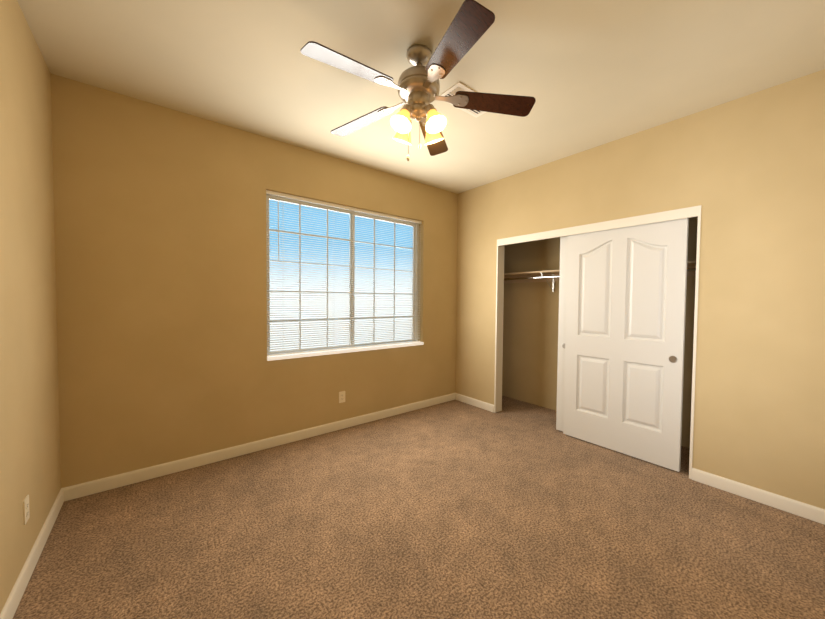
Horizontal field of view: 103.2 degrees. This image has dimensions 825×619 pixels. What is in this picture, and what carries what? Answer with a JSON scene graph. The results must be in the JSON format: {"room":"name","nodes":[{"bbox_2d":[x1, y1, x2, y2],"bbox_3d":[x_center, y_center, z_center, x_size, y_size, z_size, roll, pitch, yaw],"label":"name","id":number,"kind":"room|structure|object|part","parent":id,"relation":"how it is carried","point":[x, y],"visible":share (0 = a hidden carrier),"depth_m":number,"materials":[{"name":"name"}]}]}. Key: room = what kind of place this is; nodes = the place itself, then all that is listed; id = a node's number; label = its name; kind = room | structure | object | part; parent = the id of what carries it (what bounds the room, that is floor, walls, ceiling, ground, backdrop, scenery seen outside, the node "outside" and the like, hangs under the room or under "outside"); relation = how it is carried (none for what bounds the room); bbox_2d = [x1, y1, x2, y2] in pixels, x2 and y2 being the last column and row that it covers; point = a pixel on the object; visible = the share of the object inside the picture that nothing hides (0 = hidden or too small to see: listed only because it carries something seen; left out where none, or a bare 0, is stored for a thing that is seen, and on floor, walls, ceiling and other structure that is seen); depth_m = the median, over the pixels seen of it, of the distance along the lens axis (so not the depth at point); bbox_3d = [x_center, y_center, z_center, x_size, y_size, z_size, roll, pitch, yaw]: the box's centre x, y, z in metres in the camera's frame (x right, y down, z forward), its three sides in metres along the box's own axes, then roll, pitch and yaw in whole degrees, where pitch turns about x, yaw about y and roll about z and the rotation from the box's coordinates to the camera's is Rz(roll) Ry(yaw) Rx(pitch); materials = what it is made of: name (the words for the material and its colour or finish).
{"room":"empty bedroom","nodes":[
{"label":"empty bedroom","id":0,"kind":"room"},
{"bbox_2d":[0,0,60,612],"bbox_3d":[-1.204,-0.058,0.613,0.150,2.740,3.658,-1,2,-38],"label":"wall","id":1,"kind":"structure","parent":0,"point":[30,466],"depth_m":1.59,"materials":[{"name":"paint"}]},
{"bbox_2d":[23,495,29,524],"bbox_3d":[-1.831,0.949,1.551,0.007,0.114,0.070,-1,2,-38],"label":"outlet","id":2,"kind":"object","parent":1,"relation":"attached to","point":[26,514],"visible":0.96,"depth_m":1.54,"materials":[{"name":"beige plastic"}]},
{"bbox_2d":[0,488,63,618],"bbox_3d":[-1.213,1.260,0.782,0.013,0.088,3.458,-1,2,-38],"label":"baseboard","id":3,"kind":"structure","parent":1,"relation":"attached to","point":[9,609],"depth_m":1.57,"materials":[{"name":"beige wood"}]},
{"bbox_2d":[51,74,457,487],"bbox_3d":[-0.633,-0.141,3.492,4.721,2.740,0.150,-1,2,-38],"label":"wall","id":4,"kind":"structure","parent":0,"point":[160,253],"depth_m":2.52,"materials":[{"name":"paint"}]},
{"bbox_2d":[339,391,344,402],"bbox_3d":[-0.723,0.899,3.360,0.070,0.114,0.007,-1,2,-38],"label":"outlet","id":5,"kind":"object","parent":4,"relation":"attached to","point":[342,397],"visible":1,"depth_m":3.36,"materials":[{"name":"beige plastic"}]},
{"bbox_2d":[266,194,418,354],"bbox_3d":[-0.652,-0.320,3.530,1.803,1.500,0.052,-1,2,-38],"label":"window","id":6,"kind":"structure","parent":4,"relation":"in","point":[351,254],"depth_m":3.51,"materials":[{"name":"white plastic"}]},
{"bbox_2d":[266,190,421,355],"bbox_3d":[-0.601,-0.329,3.465,1.787,1.474,0.040,-1,2,-38],"label":"window blind","id":7,"kind":"object","parent":6,"relation":"attached to","point":[268,192],"visible":0.88,"depth_m":3.33,"materials":[{"name":"white plastic"}]},
{"bbox_2d":[267,342,423,360],"bbox_3d":[-0.606,0.425,3.487,1.801,0.030,0.115,-1,2,-38],"label":"window sill","id":8,"kind":"structure","parent":4,"relation":"attached to","point":[297,355],"depth_m":3.31,"materials":[{"name":"white wood"}]},
{"bbox_2d":[62,393,454,501],"bbox_3d":[-0.854,1.186,3.262,3.656,0.088,0.013,-1,2,-38],"label":"baseboard","id":9,"kind":"structure","parent":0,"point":[107,483],"depth_m":2.71,"materials":[{"name":"beige wood"}]},
{"bbox_2d":[13,396,824,618],"bbox_3d":[0.490,1.341,2.103,4.721,0.120,3.808,-1,2,-38],"label":"floor","id":10,"kind":"structure","parent":0,"point":[512,509],"depth_m":1.84,"materials":[{"name":"brown carpet"}]},
{"bbox_2d":[17,0,824,193],"bbox_3d":[0.514,-1.517,2.015,4.721,0.120,3.808,-1,2,-38],"label":"ceiling","id":11,"kind":"structure","parent":0,"point":[588,74],"depth_m":1.94,"materials":[{"name":"paint"}]},
{"bbox_2d":[300,0,535,160],"bbox_3d":[-0.003,-1.140,1.843,1.233,0.632,1.290,-1,2,-38],"label":"fan","id":12,"kind":"object","parent":11,"relation":"hanging from","point":[418,85],"visible":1,"depth_m":1.79,"materials":[{"name":"brown wood"}]},
{"bbox_3d":[-0.303,-1.190,1.598,0.461,0.062,0.140,-1,2,-38],"label":"blade","id":13,"kind":"part","parent":12,"relation":"part of","materials":[{"name":"brown wood"}]},
{"bbox_3d":[-0.335,-1.206,2.107,0.249,0.062,0.462,-1,2,-38],"label":"blade","id":14,"kind":"part","parent":12,"relation":"part of","materials":[{"name":"brown wood"}]},
{"bbox_3d":[-0.062,-1.041,1.782,0.115,0.116,0.121,-1,2,-38],"label":"lamp shade","id":15,"kind":"part","parent":12,"relation":"part of","materials":[{"name":"beige glass"}]},
{"bbox_3d":[-0.061,-1.046,1.972,0.121,0.116,0.115,-1,2,-38],"label":"lamp shade","id":16,"kind":"part","parent":12,"relation":"part of","materials":[{"name":"beige glass"}]},
{"bbox_3d":[-0.052,-1.049,1.792,0.053,0.070,0.048,-1,2,-38],"label":"bulb","id":17,"kind":"part","parent":12,"relation":"part of","materials":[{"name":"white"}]},
{"bbox_3d":[-0.029,-1.106,1.811,0.082,0.073,0.062,-1,2,-38],"label":"light arm","id":18,"kind":"part","parent":12,"relation":"part of"},
{"bbox_3d":[0.035,-1.268,1.870,0.240,0.377,0.240,-1,2,-38],"label":"motor","id":19,"kind":"part","parent":12,"relation":"part of","materials":[{"name":"silver metal"}]},
{"bbox_3d":[0.098,-1.105,1.811,0.062,0.073,0.082,-1,2,-38],"label":"light arm","id":20,"kind":"part","parent":12,"relation":"part of"},
{"bbox_3d":[0.148,-1.207,2.297,0.423,0.062,0.351,-1,2,-38],"label":"blade","id":21,"kind":"part","parent":12,"relation":"part of","materials":[{"name":"brown wood"}]},
{"bbox_3d":[0.130,-1.045,1.971,0.115,0.116,0.121,-1,2,-38],"label":"lamp shade","id":22,"kind":"part","parent":12,"relation":"part of","materials":[{"name":"beige glass"}]},
{"bbox_3d":[0.118,-1.048,1.790,0.048,0.070,0.053,-1,2,-38],"label":"bulb","id":23,"kind":"part","parent":12,"relation":"part of","materials":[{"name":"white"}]},
{"bbox_3d":[0.128,-1.039,1.781,0.121,0.116,0.115,-1,2,-38],"label":"lamp shade","id":24,"kind":"part","parent":12,"relation":"part of","materials":[{"name":"beige glass"}]},
{"bbox_3d":[0.185,-1.181,1.461,0.245,0.062,0.461,-1,2,-38],"label":"blade","id":25,"kind":"part","parent":12,"relation":"part of","materials":[{"name":"brown wood"}]},
{"bbox_3d":[0.474,-1.192,1.892,0.424,0.062,0.348,-1,2,-38],"label":"blade","id":26,"kind":"part","parent":12,"relation":"part of","materials":[{"name":"brown wood"}]},
{"bbox_2d":[439,82,485,117],"bbox_3d":[0.393,-1.462,2.299,0.400,0.010,0.200,-1,2,-38],"label":"ceiling vent","id":27,"kind":"object","parent":11,"relation":"in","point":[454,89],"visible":0.44,"depth_m":2.20,"materials":[{"name":"white metal"}]},
{"bbox_2d":[502,217,697,447],"bbox_3d":[2.220,-0.117,3.450,0.100,2.740,3.458,-1,2,-38],"label":"wall","id":28,"kind":"structure","parent":0,"point":[530,338],"depth_m":4.16,"materials":[{"name":"paint"}]},
{"bbox_2d":[504,260,695,291],"bbox_3d":[1.780,-0.321,3.663,0.319,0.238,2.348,-1,2,-38],"label":"shelf","id":29,"kind":"object","parent":28,"relation":"attached to","point":[538,276],"visible":0.35,"depth_m":3.97,"materials":[{"name":"white metal"}]},
{"bbox_2d":[455,69,824,508],"bbox_3d":[1.706,-0.108,3.044,0.120,2.740,3.458,-1,2,-38],"label":"wall","id":30,"kind":"structure","parent":0,"point":[747,173],"depth_m":2.27,"materials":[{"name":"paint"}]},
{"bbox_2d":[455,393,493,412],"bbox_3d":[0.770,1.173,4.145,0.013,0.088,0.644,-1,2,-38],"label":"baseboard","id":31,"kind":"structure","parent":30,"relation":"attached to","point":[476,402],"depth_m":4.12,"materials":[{"name":"beige wood"}]},
{"bbox_2d":[556,236,567,430],"bbox_3d":[1.791,0.266,2.998,0.035,1.972,0.920,-1,2,-38],"label":"closet door","id":32,"kind":"structure","parent":30,"relation":"in","point":[561,333],"depth_m":3.32,"materials":[{"name":"white wood"}]},
{"bbox_2d":[494,205,700,478],"bbox_3d":[1.595,0.229,3.187,0.125,2.046,1.824,-1,2,-38],"label":"door frame","id":33,"kind":"structure","parent":30,"relation":"attached to","point":[683,213],"depth_m":3.05,"materials":[{"name":"beige wood"}]},
{"bbox_2d":[563,218,688,471],"bbox_3d":[1.816,0.269,2.893,0.035,1.972,0.920,-1,2,-38],"label":"closet door","id":34,"kind":"structure","parent":30,"relation":"in","point":[625,325],"depth_m":2.82,"materials":[{"name":"white wood"}]},
{"bbox_2d":[669,356,676,362],"bbox_3d":[2.048,0.392,2.571,0.003,0.054,0.054,-1,2,-38],"label":"pulls","id":35,"kind":"object","parent":34,"relation":"attached to","point":[672,359],"visible":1,"depth_m":2.57,"materials":[{"name":"silver metal"}]},
{"bbox_2d":[692,468,824,524],"bbox_3d":[2.410,1.250,2.075,0.013,0.088,0.986,-1,2,-38],"label":"baseboard","id":36,"kind":"structure","parent":30,"relation":"attached to","point":[802,509],"depth_m":2.17,"materials":[{"name":"beige wood"}]}
]}

